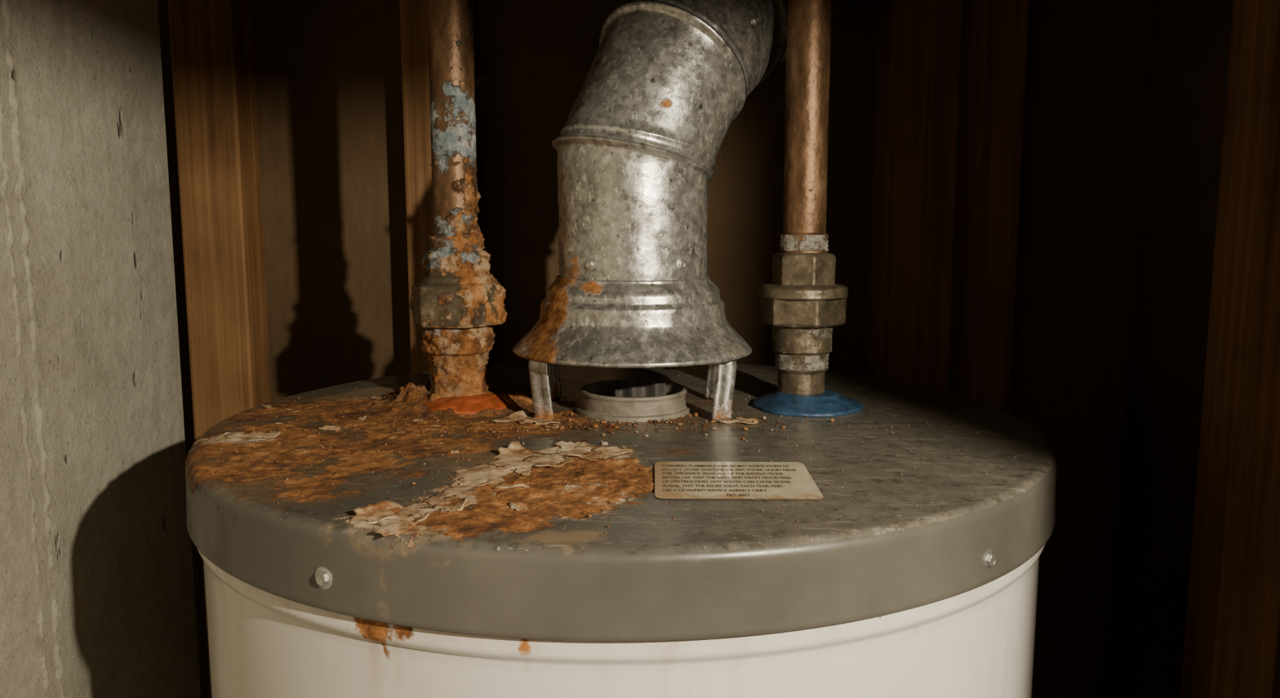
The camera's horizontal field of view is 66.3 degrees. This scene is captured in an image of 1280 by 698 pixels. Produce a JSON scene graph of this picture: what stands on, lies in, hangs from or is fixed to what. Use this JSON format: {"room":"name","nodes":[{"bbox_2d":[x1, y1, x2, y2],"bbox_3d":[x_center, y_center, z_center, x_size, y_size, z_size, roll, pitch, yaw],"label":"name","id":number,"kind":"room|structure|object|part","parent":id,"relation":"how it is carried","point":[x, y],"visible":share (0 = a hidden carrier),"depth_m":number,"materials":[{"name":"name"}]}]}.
{"room":"plant room","nodes":[
{"label":"plant room","id":0,"kind":"room"},
{"bbox_2d":[0,0,200,697],"bbox_3d":[-0.495,0.351,0.190,0.250,2.400,1.275,0,8,0],"label":"wall","id":1,"kind":"structure","parent":0,"point":[91,126],"depth_m":0.66,"materials":[{"name":"concrete"}]},
{"bbox_2d":[0,72,51,697],"bbox_3d":[-0.369,0.293,0.623,0.003,2.400,0.014,0,8,0],"label":"form seam","id":2,"kind":"object","parent":1,"relation":"attached to","point":[11,241],"visible":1,"depth_m":0.59,"materials":[{"name":"concrete"}]},
{"bbox_2d":[1,0,64,697],"bbox_3d":[-0.368,0.292,0.637,0.005,2.400,0.015,0,8,0],"label":"form seam","id":3,"kind":"object","parent":1,"relation":"attached to","point":[13,100],"visible":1,"depth_m":0.59,"materials":[{"name":"concrete"}]},
{"bbox_2d":[157,0,1151,697],"bbox_3d":[0.000,0.244,0.996,1.240,2.400,0.040,0,8,0],"label":"wall","id":4,"kind":"structure","parent":0,"point":[328,73],"depth_m":0.93,"materials":[{"name":"brown wood"}]},
{"bbox_2d":[168,0,271,697],"bbox_3d":[-0.384,0.250,0.951,0.056,2.400,0.050,0,8,0],"label":"stud","id":5,"kind":"object","parent":4,"relation":"attached to","point":[212,51],"visible":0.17,"depth_m":0.88,"materials":[{"name":"brown wood"}]},
{"bbox_2d":[399,0,433,373],"bbox_3d":[-0.184,0.250,0.951,0.052,2.400,0.050,0,8,0],"label":"stud","id":6,"kind":"object","parent":4,"relation":"attached to","point":[413,13],"depth_m":0.87,"materials":[{"name":"brown wood"}]},
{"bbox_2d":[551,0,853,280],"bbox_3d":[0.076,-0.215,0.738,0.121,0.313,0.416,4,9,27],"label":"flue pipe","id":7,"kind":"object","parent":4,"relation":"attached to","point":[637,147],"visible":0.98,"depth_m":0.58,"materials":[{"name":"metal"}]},
{"bbox_2d":[866,0,964,391],"bbox_3d":[0.249,0.251,0.946,0.062,2.400,0.060,0,8,0],"label":"stud","id":8,"kind":"object","parent":4,"relation":"attached to","point":[919,46],"depth_m":0.87,"materials":[{"name":"brown wood"}]},
{"bbox_2d":[947,0,1030,413],"bbox_3d":[0.317,0.249,0.961,0.062,2.400,0.030,0,8,0],"label":"stud","id":9,"kind":"object","parent":4,"relation":"attached to","point":[996,32],"depth_m":0.89,"materials":[{"name":"brown wood"}]},
{"bbox_2d":[1105,0,1279,697],"bbox_3d":[0.490,0.341,0.267,0.040,2.400,1.430,0,8,0],"label":"wall","id":10,"kind":"structure","parent":0,"point":[1189,40],"depth_m":0.87,"materials":[{"name":"brown wood"}]},
{"bbox_2d":[1179,0,1279,697],"bbox_3d":[0.447,0.277,0.749,0.047,2.400,0.042,0,8,0],"label":"stud","id":11,"kind":"object","parent":10,"relation":"attached to","point":[1233,620],"visible":1,"depth_m":0.70,"materials":[{"name":"brown wood"}]},
{"bbox_3d":[0.000,1.585,0.200,1.240,0.050,1.970,0,8,0],"label":"floor","id":12,"kind":"structure","parent":0,"visible":0},
{"bbox_2d":[185,363,1057,697],"bbox_3d":[-0.010,0.751,0.710,0.506,1.470,0.506,0,8,0],"label":"water heater","id":13,"kind":"object","parent":12,"relation":"on","point":[927,588],"visible":0.95,"depth_m":0.42,"materials":[{"name":"paint"}]},
{"bbox_2d":[358,0,533,418],"bbox_3d":[-0.124,-0.432,0.594,0.131,0.951,0.101,0,8,0],"label":"copper pipe","id":14,"kind":"object","parent":13,"relation":"attached to","point":[457,301],"visible":0.99,"depth_m":0.62,"materials":[{"name":"brown metal"}]},
{"bbox_2d":[424,392,511,414],"bbox_3d":[-0.118,0.034,0.650,0.071,0.008,0.073,0,8,0],"label":"washer","id":15,"kind":"object","parent":13,"relation":"on","point":[435,403],"depth_m":0.63,"materials":[{"name":"orange plastic"}]},
{"bbox_2d":[206,395,759,536],"bbox_3d":[-0.127,0.046,0.566,0.300,0.006,0.281,5,9,33],"label":"flakes","id":16,"kind":"object","parent":13,"relation":"on","point":[384,509],"visible":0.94,"depth_m":0.50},
{"bbox_2d":[211,368,1015,537],"bbox_3d":[-0.011,0.044,0.596,0.493,0.003,0.446,0,8,0],"label":"debris","id":17,"kind":"object","parent":13,"relation":"on","point":[595,425],"visible":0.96,"depth_m":0.58,"materials":[{"name":"orange metal"}]},
{"bbox_3d":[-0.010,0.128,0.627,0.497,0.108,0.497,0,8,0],"label":"tank","id":18,"kind":"part","parent":13,"relation":"part of","materials":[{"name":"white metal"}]},
{"bbox_2d":[512,275,751,423],"bbox_3d":[-0.005,-0.003,0.630,0.152,0.087,0.152,0,8,0],"label":"hood","id":19,"kind":"object","parent":13,"relation":"on","point":[590,323],"visible":0.98,"depth_m":0.58,"materials":[{"name":"metal"}]},
{"bbox_3d":[-0.058,0.019,0.599,0.027,0.050,0.011,-5,9,-32],"label":"leg","id":20,"kind":"part","parent":19,"relation":"part of","materials":[{"name":"metal"}]},
{"bbox_3d":[-0.058,0.011,0.666,0.024,0.050,0.012,5,9,32],"label":"leg","id":21,"kind":"part","parent":19,"relation":"part of","materials":[{"name":"metal"}]},
{"bbox_3d":[0.049,0.011,0.666,0.024,0.050,0.012,-5,9,-32],"label":"leg","id":22,"kind":"part","parent":19,"relation":"part of","materials":[{"name":"metal"}]},
{"bbox_3d":[0.049,0.019,0.599,0.027,0.050,0.011,5,9,32],"label":"leg","id":23,"kind":"part","parent":19,"relation":"part of","materials":[{"name":"metal"}]},
{"bbox_2d":[751,0,863,417],"bbox_3d":[0.111,-0.432,0.587,0.073,0.950,0.073,0,8,0],"label":"copper pipe","id":24,"kind":"object","parent":13,"relation":"attached to","point":[802,303],"visible":1,"depth_m":0.63,"materials":[{"name":"brown metal"}]},
{"bbox_2d":[751,388,863,417],"bbox_3d":[0.111,0.033,0.649,0.074,0.010,0.073,0,8,0],"label":"washer","id":25,"kind":"object","parent":24,"relation":"attached to","point":[802,402],"depth_m":0.63,"materials":[{"name":"blue plastic"}]}
]}

